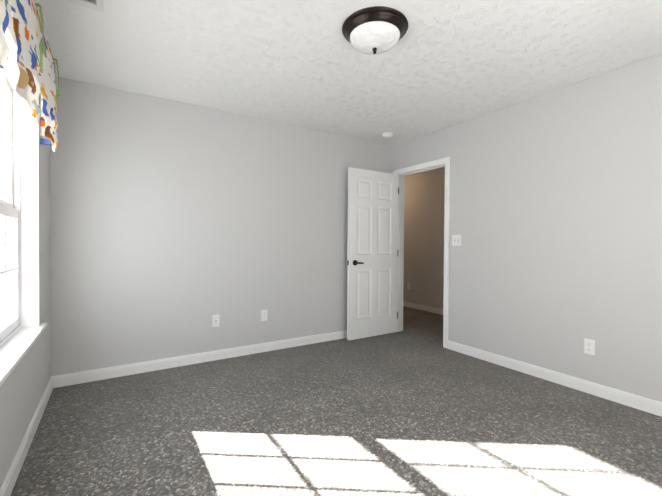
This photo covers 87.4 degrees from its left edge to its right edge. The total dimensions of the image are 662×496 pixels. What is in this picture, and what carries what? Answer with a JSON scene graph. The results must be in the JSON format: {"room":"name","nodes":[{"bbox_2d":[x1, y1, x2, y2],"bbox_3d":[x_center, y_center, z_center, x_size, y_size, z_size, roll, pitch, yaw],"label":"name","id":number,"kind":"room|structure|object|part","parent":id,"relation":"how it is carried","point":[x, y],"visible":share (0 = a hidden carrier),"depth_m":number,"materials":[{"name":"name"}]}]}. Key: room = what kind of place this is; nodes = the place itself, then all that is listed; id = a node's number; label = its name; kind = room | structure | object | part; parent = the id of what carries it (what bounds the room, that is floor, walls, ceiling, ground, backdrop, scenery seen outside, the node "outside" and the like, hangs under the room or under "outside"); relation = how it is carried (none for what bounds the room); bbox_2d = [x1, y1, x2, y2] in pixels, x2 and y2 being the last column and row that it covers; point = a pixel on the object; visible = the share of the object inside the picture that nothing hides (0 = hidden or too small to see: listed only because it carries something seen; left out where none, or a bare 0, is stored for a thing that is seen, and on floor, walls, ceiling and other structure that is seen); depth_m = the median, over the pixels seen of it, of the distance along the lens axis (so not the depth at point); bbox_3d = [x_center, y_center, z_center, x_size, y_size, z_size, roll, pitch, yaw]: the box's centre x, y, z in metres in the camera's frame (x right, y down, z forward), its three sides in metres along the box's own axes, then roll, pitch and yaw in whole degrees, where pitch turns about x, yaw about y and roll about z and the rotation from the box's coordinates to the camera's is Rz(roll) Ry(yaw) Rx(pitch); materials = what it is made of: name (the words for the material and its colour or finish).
{"room":"empty bedroom","nodes":[
{"label":"empty bedroom","id":0,"kind":"room"},
{"bbox_2d":[0,1,50,488],"bbox_3d":[-1.217,-0.094,1.028,0.150,2.440,4.103,0,1,-32],"label":"wall","id":1,"kind":"structure","parent":0,"point":[23,386],"depth_m":2.13,"materials":[{"name":"grey paint"}]},
{"bbox_2d":[0,64,20,347],"bbox_3d":[-1.495,-0.227,1.387,0.066,1.554,1.918,0,1,-32],"label":"window","id":2,"kind":"structure","parent":1,"relation":"in","point":[10,209],"depth_m":2.15,"materials":[{"name":"white plastic"}]},
{"bbox_2d":[5,28,38,327],"bbox_3d":[-1.434,-0.240,1.425,0.090,1.540,1.930,0,1,-32],"label":"window frame","id":3,"kind":"structure","parent":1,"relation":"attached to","point":[29,177],"depth_m":2.23,"materials":[{"name":"white wood"}]},
{"bbox_2d":[0,323,46,385],"bbox_3d":[-1.427,0.538,1.443,0.122,0.024,2.130,0,1,-32],"label":"window sill","id":4,"kind":"structure","parent":1,"relation":"attached to","point":[15,348],"depth_m":1.81,"materials":[{"name":"white wood"}]},
{"bbox_2d":[0,376,55,495],"bbox_3d":[-1.155,1.080,1.088,0.014,0.092,3.863,0,1,-32],"label":"baseboard","id":5,"kind":"structure","parent":1,"relation":"attached to","point":[6,489],"depth_m":1.86,"materials":[{"name":"white wood"}]},
{"bbox_2d":[0,0,59,151],"bbox_3d":[-1.334,-0.894,1.471,0.131,0.647,2.020,0,1,-32],"label":"valance","id":6,"kind":"object","parent":1,"relation":"attached to","point":[34,59],"visible":1,"depth_m":1.53,"materials":[{"name":"fabric"}]},
{"bbox_2d":[50,76,391,375],"bbox_3d":[-0.743,-0.126,3.685,3.796,2.440,0.120,0,1,-32],"label":"wall","id":7,"kind":"structure","parent":0,"point":[175,226],"depth_m":3.23,"materials":[{"name":"grey paint"}]},
{"bbox_2d":[56,330,346,387],"bbox_3d":[-0.686,1.049,3.657,3.496,0.092,0.023,0,1,-32],"label":"baseboard","id":8,"kind":"structure","parent":7,"relation":"attached to","point":[148,366],"depth_m":3.23,"materials":[{"name":"white wood"}]},
{"bbox_2d":[212,314,219,326],"bbox_3d":[-1.122,0.711,3.379,0.070,0.115,0.017,0,1,-32],"label":"outlet","id":9,"kind":"object","parent":7,"relation":"attached to","point":[215,320],"visible":1,"depth_m":3.38,"materials":[{"name":"white plastic"}]},
{"bbox_2d":[261,310,266,320],"bbox_3d":[-0.704,0.710,3.648,0.070,0.115,0.008,0,1,-32],"label":"electrical outlet","id":10,"kind":"object","parent":7,"relation":"attached to","point":[263,315],"visible":1,"depth_m":3.64,"materials":[{"name":"white plastic"}]},
{"bbox_2d":[10,306,661,495],"bbox_3d":[0.252,1.133,3.451,5.220,0.060,6.590,0,1,-32],"label":"floor","id":11,"kind":"structure","parent":0,"point":[414,407],"depth_m":2.12,"materials":[{"name":"carpet"}]},
{"bbox_2d":[35,0,661,145],"bbox_3d":[0.267,-1.367,3.418,5.220,0.060,6.590,0,1,-32],"label":"ceiling","id":12,"kind":"structure","parent":0,"point":[440,64],"depth_m":2.37,"materials":[{"name":"white paint"}]},
{"bbox_2d":[67,0,103,11],"bbox_3d":[-1.245,-1.317,1.745,0.165,0.012,0.340,0,1,-32],"label":"ceiling vent","id":13,"kind":"object","parent":12,"relation":"in","point":[97,5],"visible":1,"depth_m":1.87,"materials":[{"name":"white"}]},
{"bbox_2d":[342,6,407,54],"bbox_3d":[0.262,-1.242,2.079,0.394,0.153,0.394,0,1,-32],"label":"flush-mount light fixture","id":14,"kind":"object","parent":12,"relation":"attached to","point":[374,30],"visible":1,"depth_m":1.98,"materials":[{"name":"white glass"}]},
{"bbox_3d":[0.262,-1.235,2.080,0.300,0.072,0.300,0,1,-32],"label":"lamp shade","id":15,"kind":"part","parent":14,"relation":"part of","materials":[{"name":"white glass"}]},
{"bbox_2d":[382,132,393,138],"bbox_3d":[0.673,-1.322,4.084,0.136,0.042,0.136,0,1,-32],"label":"smoke detector","id":16,"kind":"object","parent":12,"relation":"attached to","point":[387,135],"visible":1,"depth_m":4.04,"materials":[{"name":"white plastic"}]},
{"bbox_2d":[403,167,444,308],"bbox_3d":[1.999,-0.133,5.453,0.120,2.440,5.040,0,1,-32],"label":"wall","id":17,"kind":"structure","parent":0,"point":[424,201],"depth_m":5.92,"materials":[{"name":"grey paint"}]},
{"bbox_2d":[403,301,442,314],"bbox_3d":[1.935,1.041,5.433,0.014,0.092,4.800,0,1,-32],"label":"baseboard","id":18,"kind":"structure","parent":17,"relation":"attached to","point":[407,304],"depth_m":5.96,"materials":[{"name":"white"}]},
{"bbox_2d":[391,53,661,401],"bbox_3d":[1.908,-0.100,2.936,0.120,2.440,3.983,0,1,-32],"label":"wall","id":19,"kind":"structure","parent":0,"point":[555,257],"depth_m":2.82,"materials":[{"name":"grey paint"}]},
{"bbox_2d":[347,167,397,340],"bbox_3d":[0.523,0.071,4.259,0.762,2.025,0.147,0,1,-32],"label":"door","id":20,"kind":"structure","parent":19,"relation":"in","point":[372,244],"depth_m":4.22,"materials":[{"name":"white wood"}]},
{"bbox_3d":[0.274,0.174,4.103,0.174,0.066,0.147,0,1,-32],"label":"handle","id":21,"kind":"part","parent":20,"relation":"part of","materials":[{"name":"black metal"}]},
{"bbox_2d":[393,157,449,347],"bbox_3d":[1.106,0.048,4.202,0.152,2.101,0.897,0,1,-32],"label":"door frame","id":22,"kind":"structure","parent":19,"relation":"attached to","point":[446,160],"depth_m":4.12,"materials":[{"name":"white wood"}]},
{"bbox_2d":[452,235,460,245],"bbox_3d":[1.341,-0.084,3.704,0.016,0.115,0.116,0,1,-32],"label":"double light switch","id":23,"kind":"object","parent":19,"relation":"attached to","point":[456,240],"visible":1,"depth_m":3.71,"materials":[{"name":"white plastic"}]},
{"bbox_2d":[447,340,661,416],"bbox_3d":[2.057,1.080,2.580,0.014,0.092,2.889,0,1,-32],"label":"baseboard","id":24,"kind":"structure","parent":19,"relation":"attached to","point":[651,406],"depth_m":2.80,"materials":[{"name":"white wood"}]},
{"bbox_2d":[584,338,594,354],"bbox_3d":[1.998,0.764,2.677,0.008,0.115,0.070,0,1,-32],"label":"electrical outlet","id":25,"kind":"object","parent":19,"relation":"attached to","point":[589,346],"visible":1,"depth_m":2.67,"materials":[{"name":"white plastic"}]},
{"label":"outside","id":26,"kind":"structure","parent":0,"visible":0},
{"bbox_2d":[0,290,6,327],"bbox_3d":[-25.954,4.309,-16.434,59.350,0.200,80.000,0,1,-32],"label":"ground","id":27,"kind":"structure","parent":26,"point":[1,307],"depth_m":21.71,"materials":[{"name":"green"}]}
]}

